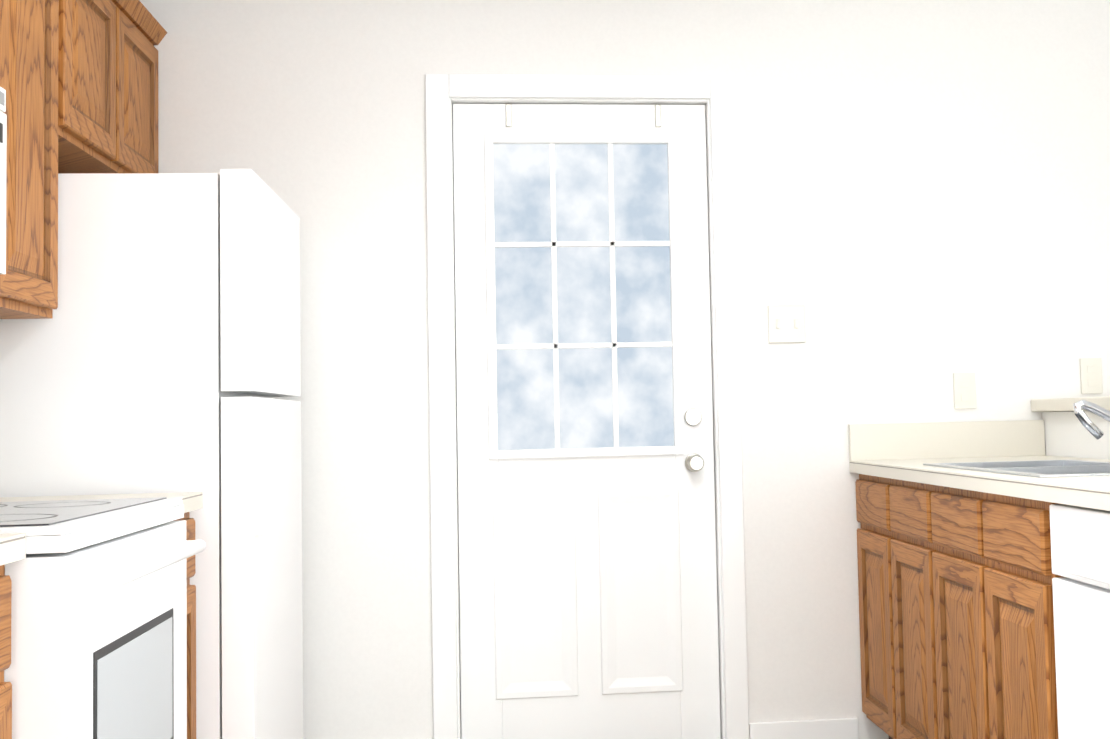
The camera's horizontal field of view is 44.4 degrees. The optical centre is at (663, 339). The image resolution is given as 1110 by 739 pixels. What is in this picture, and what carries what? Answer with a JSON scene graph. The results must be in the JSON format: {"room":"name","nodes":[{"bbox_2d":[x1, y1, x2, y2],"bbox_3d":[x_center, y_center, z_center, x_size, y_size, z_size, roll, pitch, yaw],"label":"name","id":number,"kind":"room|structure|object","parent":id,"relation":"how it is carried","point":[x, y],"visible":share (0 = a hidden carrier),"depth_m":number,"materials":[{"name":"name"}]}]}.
{"room":"kitchen","nodes":[
{"label":"kitchen","id":0,"kind":"room"},
{"bbox_2d":[139,0,1109,738],"bbox_3d":[1.468,0.051,4.525,6.720,2.470,0.150,-1,-3,-7],"label":"wall","id":1,"kind":"structure","parent":0,"point":[923,198],"depth_m":4.31,"materials":[{"name":"paint"}]},
{"bbox_2d":[453,104,720,738],"bbox_3d":[-0.242,0.265,4.256,0.807,2.043,0.109,-1,-3,-7],"label":"entry door","id":2,"kind":"structure","parent":1,"relation":"in","point":[587,553],"depth_m":4.27,"materials":[{"name":"white wood"}]},
{"bbox_2d":[425,74,748,738],"bbox_3d":[-0.248,0.238,4.300,0.973,2.150,0.156,-1,-3,-7],"label":"door frame","id":3,"kind":"structure","parent":1,"relation":"attached to","point":[444,93],"depth_m":4.24,"materials":[{"name":"white painted wood"}]},
{"bbox_2d":[768,305,805,342],"bbox_3d":[0.393,-0.051,4.322,0.120,0.120,0.015,-1,-3,-7],"label":"light switch","id":4,"kind":"object","parent":1,"relation":"attached to","point":[786,323],"visible":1,"depth_m":4.32,"materials":[{"name":"white plastic"}]},
{"bbox_2d":[953,373,975,408],"bbox_3d":[0.974,0.164,4.378,0.072,0.116,0.011,-1,-3,-7],"label":"electrical outlet plate","id":5,"kind":"object","parent":1,"relation":"attached to","point":[964,386],"visible":1,"depth_m":4.37,"materials":[{"name":"white plastic"}]},
{"bbox_2d":[1080,358,1102,393],"bbox_3d":[1.400,0.118,4.431,0.072,0.116,0.011,-1,-3,-7],"label":"electrical outlet plate","id":6,"kind":"object","parent":1,"relation":"attached to","point":[1090,375],"visible":1,"depth_m":4.43,"materials":[{"name":"white plastic"}]},
{"bbox_2d":[1042,411,1109,459],"bbox_3d":[1.461,0.685,3.177,0.150,1.050,2.447,-1,-3,-7],"label":"wall","id":7,"kind":"structure","parent":0,"point":[1068,434],"depth_m":4.17,"materials":[{"name":"white paint"}]},
{"bbox_2d":[1031,396,1109,411],"bbox_3d":[1.528,0.134,3.136,0.370,0.040,2.602,-1,-3,-7],"label":"countertop","id":8,"kind":"structure","parent":7,"relation":"on","point":[1049,405],"depth_m":4.15,"materials":[{"name":"beige laminate"}]},
{"bbox_3d":[0.124,1.136,0.465,3.465,0.100,7.860,-1,-3,-7],"label":"floor","id":9,"kind":"structure","parent":0,"visible":0},
{"bbox_2d":[0,565,11,738],"bbox_3d":[-1.225,0.743,1.552,0.646,0.870,0.804,-1,-3,-7],"label":"base cabinet","id":10,"kind":"object","parent":9,"relation":"on","point":[5,661],"depth_m":1.96,"materials":[{"name":"brown wood"}]},
{"bbox_2d":[0,492,202,565],"bbox_3d":[-1.300,0.273,2.171,0.658,0.138,1.990,-1,-3,-7],"label":"countertop","id":11,"kind":"structure","parent":10,"relation":"on","point":[12,547],"depth_m":3.00,"materials":[{"name":"beige laminate"}]},
{"bbox_2d":[0,497,205,738],"bbox_3d":[-1.223,0.641,2.352,0.698,1.165,0.758,-1,-3,-7],"label":"range","id":12,"kind":"object","parent":9,"relation":"on","point":[99,621],"visible":0.98,"depth_m":2.20,"materials":[{"name":"white metal"}]},
{"bbox_2d":[0,169,302,738],"bbox_3d":[-1.363,0.454,3.580,0.722,1.685,0.780,-1,-3,-7],"label":"refrigerator","id":13,"kind":"object","parent":9,"relation":"on","point":[159,351],"visible":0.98,"depth_m":3.24,"materials":[{"name":"white metal"}]},
{"bbox_2d":[173,512,195,738],"bbox_3d":[-1.385,0.825,2.920,0.646,0.870,0.418,-1,-3,-7],"label":"base cabinet","id":14,"kind":"object","parent":9,"relation":"on","point":[190,522],"depth_m":3.11,"materials":[{"name":"brown wood"}]},
{"bbox_2d":[855,474,886,733],"bbox_3d":[1.027,0.841,4.153,0.787,0.870,0.387,-1,-3,-7],"label":"base cabinet","id":15,"kind":"object","parent":9,"relation":"on","point":[869,507],"depth_m":4.13,"materials":[{"name":"brown wood"}]},
{"bbox_2d":[879,477,926,738],"bbox_3d":[1.072,0.818,3.770,0.787,0.870,0.385,-1,-3,-7],"label":"base cabinet","id":16,"kind":"object","parent":9,"relation":"on","point":[902,508],"depth_m":3.80,"materials":[{"name":"brown wood"}]},
{"bbox_2d":[919,483,978,738],"bbox_3d":[1.117,0.795,3.388,0.787,0.870,0.386,-1,-3,-7],"label":"base cabinet","id":17,"kind":"object","parent":9,"relation":"on","point":[956,615],"depth_m":3.41,"materials":[{"name":"brown wood"}]},
{"bbox_2d":[971,491,1038,738],"bbox_3d":[1.162,0.772,3.005,0.787,0.870,0.386,-1,-3,-7],"label":"base cabinet","id":18,"kind":"object","parent":9,"relation":"on","point":[1000,524],"depth_m":3.03,"materials":[{"name":"brown wood"}]},
{"bbox_2d":[1031,499,1065,738],"bbox_3d":[1.220,0.742,2.509,0.787,0.870,0.652,-1,-3,-7],"label":"base cabinet","id":19,"kind":"object","parent":9,"relation":"on","point":[1041,562],"depth_m":2.81,"materials":[{"name":"brown wood"}]},
{"bbox_2d":[848,420,1109,510],"bbox_3d":[1.057,0.268,3.128,0.646,0.153,2.493,-1,-3,-7],"label":"countertop","id":20,"kind":"structure","parent":19,"relation":"on","point":[903,451],"depth_m":4.31,"materials":[{"name":"beige laminate"}]},
{"bbox_2d":[923,460,1109,476],"bbox_3d":[0.992,0.407,3.404,0.430,0.177,0.840,-1,-3,-7],"label":"sink basin","id":21,"kind":"object","parent":20,"relation":"in","point":[1051,468],"visible":0.23,"depth_m":3.41,"materials":[{"name":"silver metal"}]},
{"bbox_2d":[1073,399,1109,439],"bbox_3d":[1.165,0.234,3.435,0.257,0.172,0.220,-1,-3,-7],"label":"sink faucet","id":22,"kind":"object","parent":20,"relation":"on","point":[1092,428],"visible":1,"depth_m":3.42,"materials":[{"name":"silver metal"}]},
{"bbox_2d":[1049,504,1109,738],"bbox_3d":[1.129,0.746,2.497,0.612,0.866,0.600,-1,-3,-7],"label":"dishwasher","id":23,"kind":"object","parent":9,"relation":"on","point":[1080,547],"visible":0.92,"depth_m":2.63,"materials":[{"name":"white metal"}]},
{"bbox_3d":[-1.510,-0.117,0.425,0.150,2.470,7.610,-1,-3,-7],"label":"wall","id":24,"kind":"structure","parent":0,"visible":0},
{"bbox_2d":[0,0,3,88],"bbox_3d":[-1.529,-0.781,2.593,0.336,0.505,0.381,-1,-3,-7],"label":"upper cabinet","id":25,"kind":"object","parent":24,"relation":"attached to","point":[1,1],"depth_m":2.83,"materials":[{"name":"brown wood"}]},
{"bbox_2d":[0,87,6,273],"bbox_3d":[-1.458,-0.331,2.382,0.379,0.415,0.756,-1,-3,-7],"label":"over-the-range microwave","id":26,"kind":"object","parent":25,"relation":"attached to","point":[3,130],"visible":1,"depth_m":2.75,"materials":[{"name":"white"}]},
{"bbox_2d":[0,0,71,318],"bbox_3d":[-1.571,-0.535,2.980,0.336,0.950,0.419,-1,-3,-7],"label":"upper cabinet","id":27,"kind":"object","parent":24,"relation":"attached to","point":[37,33],"depth_m":3.03,"materials":[{"name":"brown wood"}]},
{"bbox_2d":[68,0,123,172],"bbox_3d":[-1.627,-0.730,3.433,0.336,0.505,0.462,-1,-3,-7],"label":"upper cabinet","id":28,"kind":"object","parent":24,"relation":"attached to","point":[79,81],"depth_m":3.53,"materials":[{"name":"brown wood"}]},
{"bbox_2d":[124,0,166,172],"bbox_3d":[-1.681,-0.703,3.891,0.336,0.505,0.462,-1,-3,-7],"label":"upper cabinet","id":29,"kind":"object","parent":24,"relation":"attached to","point":[142,31],"depth_m":3.92,"materials":[{"name":"brown wood"}]},
{"bbox_3d":[5.312,-0.225,1.229,0.150,2.470,7.610,-1,-3,-7],"label":"wall","id":30,"kind":"structure","parent":0,"visible":0},
{"bbox_2d":[749,718,857,738],"bbox_3d":[0.441,1.246,4.251,0.347,0.100,0.013,-1,-3,-7],"label":"baseboard","id":31,"kind":"structure","parent":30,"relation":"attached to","point":[843,728],"depth_m":4.24,"materials":[{"name":"white wood"}]}
]}

